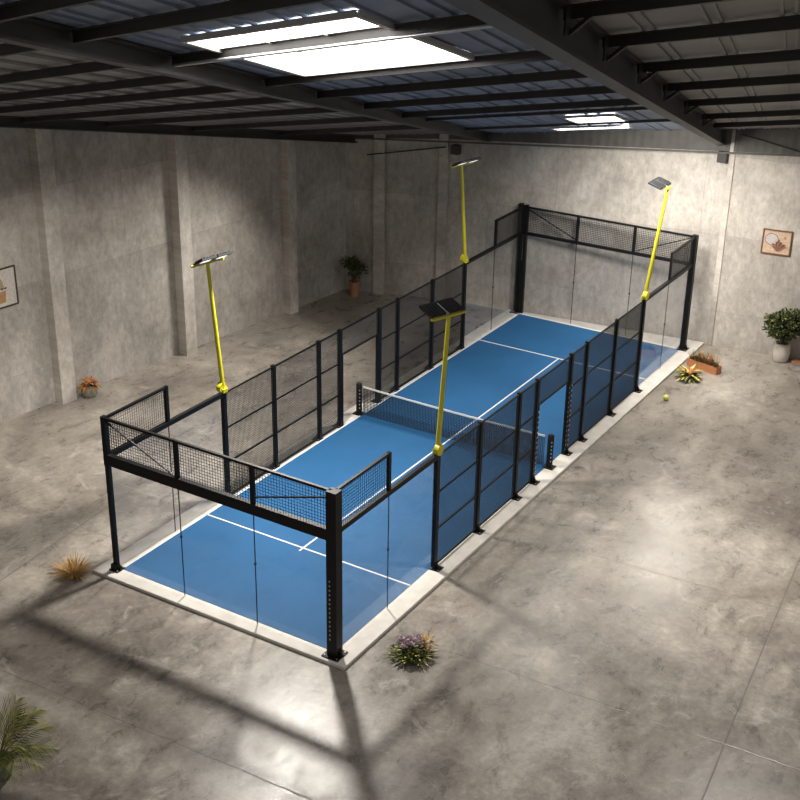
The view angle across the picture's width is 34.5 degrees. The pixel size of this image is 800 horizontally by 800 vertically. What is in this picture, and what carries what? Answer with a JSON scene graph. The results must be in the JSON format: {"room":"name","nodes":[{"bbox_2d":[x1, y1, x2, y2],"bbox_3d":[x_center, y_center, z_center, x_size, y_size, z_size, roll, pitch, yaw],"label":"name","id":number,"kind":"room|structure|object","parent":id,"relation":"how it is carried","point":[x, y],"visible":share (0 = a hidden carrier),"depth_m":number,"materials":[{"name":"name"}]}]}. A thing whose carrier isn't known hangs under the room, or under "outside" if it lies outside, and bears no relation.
{"room":"sports hall","nodes":[
{"label":"sports hall","id":0,"kind":"room"},
{"bbox_2d":[0,127,345,422],"bbox_3d":[-11.646,-4.642,33.489,0.250,11.964,31.074,19,30,34],"label":"wall","id":1,"kind":"structure","parent":0,"point":[113,189],"depth_m":38.90,"materials":[{"name":"concrete"}]},
{"bbox_2d":[0,265,18,308],"bbox_3d":[-10.909,-3.005,35.018,0.045,1.120,1.160,19,30,34],"label":"framed picture","id":2,"kind":"object","parent":1,"relation":"attached to","point":[9,297],"visible":1,"depth_m":35.25,"materials":[{"name":"grey paper"}]},
{"bbox_2d":[27,129,76,403],"bbox_3d":[-9.720,-3.789,36.054,0.340,8.345,0.500,19,30,34],"label":"pillar","id":3,"kind":"structure","parent":1,"relation":"attached to","point":[40,140],"depth_m":35.88,"materials":[{"name":"concrete"}]},
{"bbox_2d":[166,135,197,355],"bbox_3d":[-6.712,-4.862,39.708,0.360,7.365,0.450,19,30,34],"label":"pillar","id":4,"kind":"structure","parent":1,"relation":"attached to","point":[176,144],"depth_m":39.56,"materials":[{"name":"concrete"}]},
{"bbox_2d":[280,140,298,314],"bbox_3d":[-3.717,-5.947,43.411,0.300,6.365,0.400,19,30,34],"label":"pillar","id":5,"kind":"structure","parent":1,"relation":"attached to","point":[288,147],"depth_m":43.32,"materials":[{"name":"concrete"}]},
{"bbox_2d":[349,280,359,296],"bbox_3d":[-1.650,-4.010,46.265,0.400,0.540,0.400,15,28,28],"label":"pot","id":6,"kind":"object","parent":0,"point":[353,284],"depth_m":46.15,"materials":[{"name":"ceramic"}]},
{"bbox_2d":[346,138,438,297],"bbox_3d":[-0.191,-6.597,45.451,3.509,5.968,0.250,7,25,14],"label":"wall","id":7,"kind":"structure","parent":0,"point":[411,177],"depth_m":45.33,"materials":[{"name":"concrete"}]},
{"bbox_2d":[373,134,385,294],"bbox_3d":[-0.736,-6.508,45.413,0.400,5.821,0.120,12,27,22],"label":"pillar","id":8,"kind":"structure","parent":7,"relation":"attached to","point":[379,145],"depth_m":45.35,"materials":[{"name":"concrete"}]},
{"bbox_2d":[435,134,449,299],"bbox_3d":[1.465,-6.309,44.834,0.320,6.005,0.120,12,27,22],"label":"trim","id":9,"kind":"structure","parent":7,"relation":"attached to","point":[443,152],"depth_m":44.65,"materials":[{"name":"concrete"}]},
{"bbox_2d":[0,289,799,799],"bbox_3d":[0.893,5.552,26.361,36.000,0.300,46.000,15,28,28],"label":"floor","id":10,"kind":"structure","parent":0,"point":[632,631],"depth_m":27.38,"materials":[{"name":"concrete"}]},
{"bbox_2d":[0,691,60,783],"bbox_3d":[-7.100,6.129,22.829,2.089,1.329,1.973,15,28,28],"label":"palm plant","id":11,"kind":"object","parent":10,"relation":"on","point":[7,757],"visible":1,"depth_m":22.88,"materials":[{"name":"green plant"}]},
{"bbox_2d":[49,553,96,582],"bbox_3d":[-7.421,3.735,29.195,1.175,0.404,1.241,-4,25,-12],"label":"grass tuft","id":12,"kind":"object","parent":10,"relation":"on","point":[74,568],"visible":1,"depth_m":29.23,"materials":[{"name":"brown plant"}]},
{"bbox_2d":[76,376,100,398],"bbox_3d":[-9.140,-0.349,37.936,0.746,0.544,0.783,15,28,28],"label":"potted plant","id":13,"kind":"object","parent":10,"relation":"on","point":[89,389],"visible":1,"depth_m":37.84,"materials":[{"name":"orange plant"}]},
{"bbox_2d":[100,385,437,661],"bbox_3d":[-2.835,2.153,28.501,6.330,3.840,4.140,15,28,28],"label":"enclosure","id":14,"kind":"object","parent":10,"relation":"on","point":[332,530],"visible":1,"depth_m":26.43,"materials":[{"name":"black metal"}]},
{"bbox_2d":[220,263,466,493],"bbox_3d":[-1.197,-0.950,36.478,0.240,2.930,12.240,15,28,28],"label":"fence","id":15,"kind":"object","parent":10,"relation":"on","point":[334,361],"visible":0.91,"depth_m":35.22,"materials":[{"name":"black metal"}]},
{"bbox_2d":[190,251,232,393],"bbox_3d":[-4.370,-1.802,30.476,0.464,3.515,0.930,23,32,39],"label":"floodlight","id":16,"kind":"object","parent":15,"relation":"attached to","point":[221,386],"visible":1,"depth_m":30.36,"materials":[{"name":"yellow paint"}]},
{"bbox_2d":[449,157,482,262],"bbox_3d":[1.997,-5.836,39.804,1.000,3.327,0.483,-21,32,-39],"label":"floodlight","id":17,"kind":"object","parent":15,"relation":"attached to","point":[463,258],"visible":1,"depth_m":39.75,"materials":[{"name":"yellow paint"}]},
{"bbox_2d":[339,255,367,296],"bbox_3d":[-1.640,-4.486,46.071,0.956,1.567,0.952,15,28,28],"label":"potted plant","id":18,"kind":"object","parent":10,"relation":"on","point":[356,265],"visible":1,"depth_m":45.92,"materials":[{"name":"green plant"}]},
{"bbox_2d":[93,309,703,669],"bbox_3d":[1.535,1.011,35.905,6.850,0.080,21.297,15,28,28],"label":"plinth","id":19,"kind":"object","parent":10,"relation":"on","point":[398,608],"visible":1,"depth_m":30.43,"materials":[{"name":"concrete"}]},
{"bbox_2d":[124,313,678,648],"bbox_3d":[1.389,1.083,35.626,5.880,0.016,19.860,15,28,28],"label":"playing surface","id":20,"kind":"object","parent":10,"relation":"on","point":[218,546],"visible":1,"depth_m":32.06,"materials":[{"name":"blue paint"}]},
{"bbox_2d":[352,382,555,469],"bbox_3d":[1.397,0.649,35.428,6.340,0.970,0.260,15,28,28],"label":"net","id":21,"kind":"object","parent":20,"relation":"on","point":[548,465],"visible":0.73,"depth_m":35.81,"materials":[{"name":"black fabric"}]},
{"bbox_2d":[380,631,439,667],"bbox_3d":[0.312,4.991,26.614,1.174,0.494,1.468,15,28,28],"label":"flowering plant","id":22,"kind":"object","parent":10,"relation":"on","point":[414,647],"visible":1,"depth_m":26.43,"materials":[{"name":"green plant"}]},
{"bbox_2d":[429,300,646,571],"bbox_3d":[4.021,0.464,33.566,0.240,2.930,12.240,15,28,28],"label":"fence","id":23,"kind":"object","parent":10,"relation":"on","point":[477,472],"visible":1,"depth_m":32.40,"materials":[{"name":"black metal"}]},
{"bbox_2d":[419,297,466,455],"bbox_3d":[0.867,-0.423,27.680,0.930,3.482,0.501,-17,30,-35],"label":"floodlight","id":24,"kind":"object","parent":23,"relation":"attached to","point":[446,306],"visible":1,"depth_m":27.15,"materials":[{"name":"yellow paint"}]},
{"bbox_2d":[641,177,671,299],"bbox_3d":[7.304,-4.534,36.846,0.501,3.572,0.768,15,28,28],"label":"floodlight","id":25,"kind":"object","parent":23,"relation":"attached to","point":[660,183],"visible":1,"depth_m":36.52,"materials":[{"name":"yellow paint"}]},
{"bbox_2d":[467,203,698,365],"bbox_3d":[5.654,-3.483,41.153,6.445,3.880,4.110,15,28,28],"label":"enclosure","id":26,"kind":"object","parent":10,"relation":"on","point":[522,227],"visible":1,"depth_m":42.02,"materials":[{"name":"black metal"}]},
{"bbox_2d":[673,364,702,383],"bbox_3d":[8.924,-0.816,39.827,0.948,0.452,1.015,15,28,28],"label":"plant","id":27,"kind":"object","parent":10,"relation":"on","point":[690,374],"visible":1,"depth_m":39.78,"materials":[{"name":"yellow plant"}]},
{"bbox_2d":[687,348,721,374],"bbox_3d":[9.618,-1.269,40.557,1.309,0.627,0.839,15,28,28],"label":"planter box","id":28,"kind":"object","parent":10,"relation":"on","point":[703,363],"visible":1,"depth_m":40.46,"materials":[{"name":"orange ceramic"}]},
{"bbox_2d":[762,307,799,362],"bbox_3d":[12.144,-2.029,40.639,1.266,2.020,1.400,-8,26,-20],"label":"bush","id":29,"kind":"object","parent":10,"relation":"on","point":[783,325],"visible":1,"depth_m":40.47,"materials":[{"name":"green plant"}]},
{"bbox_2d":[773,340,790,362],"bbox_3d":[12.228,-1.549,41.266,0.530,0.630,0.530,15,28,28],"label":"pot","id":30,"kind":"object","parent":10,"relation":"on","point":[781,351],"depth_m":41.09,"materials":[{"name":"beige ceramic"}]},
{"bbox_2d":[791,358,799,363],"bbox_3d":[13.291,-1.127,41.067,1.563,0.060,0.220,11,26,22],"label":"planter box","id":31,"kind":"object","parent":10,"relation":"on","point":[797,361],"visible":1,"depth_m":41.26,"materials":[{"name":"orange wood"}]},
{"bbox_2d":[0,0,799,134],"bbox_3d":[3.211,-6.130,24.048,37.647,12.954,34.921,15,28,28],"label":"ceiling","id":32,"kind":"structure","parent":0,"point":[490,41],"depth_m":19.48,"materials":[{"name":"grey metal"}]},
{"bbox_2d":[0,43,40,56],"bbox_3d":[-9.335,-5.199,20.983,0.106,3.562,16.555,-20,32,-38],"label":"beam","id":33,"kind":"structure","parent":32,"relation":"attached to","point":[6,49],"depth_m":15.87,"materials":[{"name":"metal"}]},
{"bbox_2d":[0,0,104,22],"bbox_3d":[-1.982,-3.425,10.481,0.106,1.454,6.357,-20,32,-38],"label":"beam","id":34,"kind":"structure","parent":32,"relation":"attached to","point":[19,9],"depth_m":12.12,"materials":[{"name":"metal"}]},
{"bbox_2d":[0,61,124,84],"bbox_3d":[-8.456,-5.518,22.920,0.106,3.358,15.568,-20,32,-38],"label":"beam","id":35,"kind":"structure","parent":32,"relation":"attached to","point":[88,67],"depth_m":19.14,"materials":[{"name":"metal"}]},
{"bbox_2d":[0,75,192,101],"bbox_3d":[-7.596,-5.830,24.817,0.106,3.158,14.601,-20,32,-38],"label":"beam","id":36,"kind":"structure","parent":32,"relation":"attached to","point":[153,80],"depth_m":22.23,"materials":[{"name":"metal"}]},
{"bbox_2d":[0,86,240,112],"bbox_3d":[-6.790,-6.123,26.594,0.106,2.971,13.696,-20,32,-38],"label":"beam","id":37,"kind":"structure","parent":32,"relation":"attached to","point":[207,90],"depth_m":25.05,"materials":[{"name":"metal"}]},
{"bbox_2d":[21,97,289,122],"bbox_3d":[-5.729,-6.508,28.932,0.106,2.725,12.505,-20,32,-38],"label":"beam","id":38,"kind":"structure","parent":32,"relation":"attached to","point":[261,100],"depth_m":28.43,"materials":[{"name":"metal"}]},
{"bbox_2d":[0,115,357,142],"bbox_3d":[-11.131,-6.976,31.983,0.306,6.589,30.979,19,30,34],"label":"beam","id":39,"kind":"structure","parent":32,"relation":"attached to","point":[5,121],"depth_m":37.51,"materials":[{"name":"metal"}]},
{"bbox_2d":[72,0,333,42],"bbox_3d":[-1.526,-3.704,12.165,0.106,1.482,6.493,-20,32,-38],"label":"beam","id":40,"kind":"structure","parent":32,"relation":"attached to","point":[233,8],"depth_m":12.84,"materials":[{"name":"metal"}]},
{"bbox_2d":[105,107,337,126],"bbox_3d":[-4.499,-6.954,31.642,0.106,2.439,11.124,-20,32,-38],"label":"beam","id":41,"kind":"structure","parent":32,"relation":"attached to","point":[311,110],"depth_m":31.42,"materials":[{"name":"metal"}]},
{"bbox_2d":[192,116,381,130],"bbox_3d":[-3.051,-7.480,34.834,0.106,2.103,9.498,-20,32,-38],"label":"beam","id":42,"kind":"structure","parent":32,"relation":"attached to","point":[361,118],"depth_m":34.84,"materials":[{"name":"metal"}]},
{"bbox_2d":[180,9,474,76],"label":"skylight","id":43,"kind":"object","parent":32,"relation":"attached to","point":[426,50],"depth_m":16.19,"materials":[{"name":"grey glass"}]},
{"bbox_2d":[172,14,486,64],"bbox_3d":[-0.809,-4.141,14.813,0.106,1.526,6.707,-20,32,-38],"label":"beam","id":44,"kind":"structure","parent":32,"relation":"attached to","point":[465,20],"depth_m":14.69,"materials":[{"name":"metal"}]},
{"bbox_2d":[173,24,493,66],"bbox_3d":[-0.817,-4.028,14.661,0.048,1.378,6.461,-20,32,-38],"label":"beam","id":45,"kind":"structure","parent":32,"relation":"attached to","point":[484,26],"depth_m":14.44,"materials":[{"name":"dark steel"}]},
{"bbox_2d":[280,125,420,134],"bbox_3d":[-1.367,-8.092,38.547,0.106,1.712,7.606,-20,32,-38],"label":"beam","id":46,"kind":"structure","parent":32,"relation":"attached to","point":[391,127],"depth_m":38.71,"materials":[{"name":"metal"}]},
{"bbox_2d":[265,50,554,86],"bbox_3d":[0.150,-4.727,18.355,0.106,1.586,6.994,-20,32,-38],"label":"beam","id":47,"kind":"structure","parent":32,"relation":"attached to","point":[535,55],"depth_m":18.12,"materials":[{"name":"metal"}]},
{"bbox_2d":[317,69,588,98],"bbox_3d":[0.895,-5.182,21.108,0.106,1.632,7.216,-20,32,-38],"label":"beam","id":48,"kind":"structure","parent":32,"relation":"attached to","point":[571,73],"depth_m":21.05,"materials":[{"name":"metal"}]},
{"bbox_2d":[364,86,616,108],"bbox_3d":[1.757,-5.709,24.290,0.106,1.685,7.474,-20,32,-38],"label":"beam","id":49,"kind":"structure","parent":32,"relation":"attached to","point":[592,90],"depth_m":24.26,"materials":[{"name":"metal"}]},
{"bbox_2d":[401,98,639,117],"bbox_3d":[2.641,-6.248,27.553,0.106,1.739,7.737,-20,32,-38],"label":"beam","id":50,"kind":"structure","parent":32,"relation":"attached to","point":[609,102],"depth_m":27.55,"materials":[{"name":"metal"}]},
{"bbox_2d":[426,106,648,120],"bbox_3d":[3.333,-6.698,30.096,0.116,1.724,7.932,-20,32,-38],"label":"beam","id":51,"kind":"structure","parent":32,"relation":"attached to","point":[637,107],"depth_m":30.11,"materials":[{"name":"metal"}]},
{"bbox_2d":[465,119,671,129],"bbox_3d":[4.748,-7.562,35.322,0.116,1.811,8.354,-20,32,-38],"label":"beam","id":52,"kind":"structure","parent":32,"relation":"attached to","point":[647,120],"depth_m":35.54,"materials":[{"name":"metal"}]},
{"bbox_2d":[550,124,632,130],"bbox_3d":[5.581,-7.956,37.590,3.282,0.896,1.086,23,32,40],"label":"window","id":53,"kind":"structure","parent":32,"relation":"attached to","point":[607,126],"depth_m":37.46,"materials":[{"name":"white glass"}]},
{"bbox_2d":[562,113,627,122],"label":"window","id":54,"kind":"structure","parent":32,"relation":"attached to","point":[610,117],"depth_m":32.89,"materials":[{"name":"white glass"}]},
{"bbox_2d":[563,0,734,36],"bbox_3d":[6.220,-2.787,7.257,0.203,3.137,13.836,-20,32,-38],"label":"beam","id":55,"kind":"structure","parent":32,"relation":"attached to","point":[586,11],"depth_m":12.04,"materials":[{"name":"metal"}]},
{"bbox_2d":[602,15,799,61],"bbox_3d":[6.992,-3.201,9.768,0.203,3.137,13.836,-20,32,-38],"label":"beam","id":56,"kind":"structure","parent":32,"relation":"attached to","point":[785,23],"depth_m":13.98,"materials":[{"name":"metal"}]},
{"bbox_2d":[637,49,799,83],"bbox_3d":[7.992,-3.739,13.022,0.203,3.137,13.836,-20,32,-38],"label":"beam","id":57,"kind":"structure","parent":32,"relation":"attached to","point":[655,67],"depth_m":17.25,"materials":[{"name":"metal"}]},
{"bbox_2d":[663,74,799,100],"bbox_3d":[9.090,-4.329,16.591,0.203,3.137,13.836,-20,32,-38],"label":"beam","id":58,"kind":"structure","parent":32,"relation":"attached to","point":[677,87],"depth_m":20.83,"materials":[{"name":"metal"}]},
{"bbox_2d":[684,93,799,114],"bbox_3d":[10.346,-5.004,20.678,0.203,3.137,13.836,-20,32,-38],"label":"beam","id":59,"kind":"structure","parent":32,"relation":"attached to","point":[688,104],"depth_m":24.92,"materials":[{"name":"metal"}]},
{"bbox_2d":[702,109,799,125],"bbox_3d":[11.845,-5.810,25.553,0.203,3.137,13.836,-20,32,-38],"label":"beam","id":60,"kind":"structure","parent":32,"relation":"attached to","point":[795,112],"depth_m":29.81,"materials":[{"name":"metal"}]},
{"bbox_2d":[713,119,799,127],"bbox_3d":[13.185,-6.588,29.823,0.106,3.000,13.836,-20,32,-38],"label":"beam","id":61,"kind":"structure","parent":32,"relation":"attached to","point":[795,121],"depth_m":34.01,"materials":[{"name":"metal"}]},
{"bbox_2d":[445,128,799,359],"bbox_3d":[9.804,-5.703,41.170,18.193,8.196,0.250,12,27,22],"label":"wall","id":62,"kind":"structure","parent":0,"point":[606,184],"depth_m":42.30,"materials":[{"name":"concrete"}]},
{"bbox_2d":[0,17,490,154],"bbox_3d":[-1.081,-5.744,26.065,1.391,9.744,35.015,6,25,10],"label":"beam","id":63,"kind":"structure","parent":62,"relation":"attached to","point":[28,32],"depth_m":17.85,"materials":[{"name":"metal"}]},
{"bbox_2d":[367,146,445,154],"bbox_3d":[0.207,-8.533,44.127,2.812,0.543,0.050,8,25,14],"label":"trim","id":64,"kind":"structure","parent":62,"relation":"attached to","point":[444,146],"depth_m":44.10,"materials":[{"name":"metal"}]},
{"bbox_2d":[355,128,799,156],"bbox_3d":[8.226,-8.447,40.469,21.342,2.640,0.468,11,26,21],"label":"beam","id":65,"kind":"structure","parent":62,"relation":"attached to","point":[687,140],"depth_m":40.71,"materials":[{"name":"black metal"}]},
{"bbox_2d":[443,0,728,162],"bbox_3d":[4.765,-5.068,22.875,0.435,9.797,35.128,8,25,16],"label":"beam","id":66,"kind":"structure","parent":62,"relation":"attached to","point":[539,24],"depth_m":13.85,"materials":[{"name":"metal"}]},
{"bbox_2d":[706,130,737,345],"bbox_3d":[10.255,-5.067,41.047,0.170,7.155,0.050,12,27,22],"label":"trim","id":67,"kind":"structure","parent":62,"relation":"attached to","point":[731,156],"depth_m":41.02,"materials":[{"name":"concrete"}]},
{"bbox_2d":[740,133,799,152],"bbox_3d":[12.090,-7.484,38.886,3.687,0.742,0.050,12,27,22],"label":"trim","id":68,"kind":"structure","parent":62,"relation":"attached to","point":[741,133],"depth_m":39.14,"materials":[{"name":"metal"}]},
{"bbox_2d":[760,228,792,256],"bbox_3d":[11.790,-4.936,40.326,0.900,0.800,0.045,12,27,22],"label":"framed picture","id":69,"kind":"object","parent":62,"relation":"attached to","point":[775,242],"visible":1,"depth_m":40.33,"materials":[{"name":"brown paper"}]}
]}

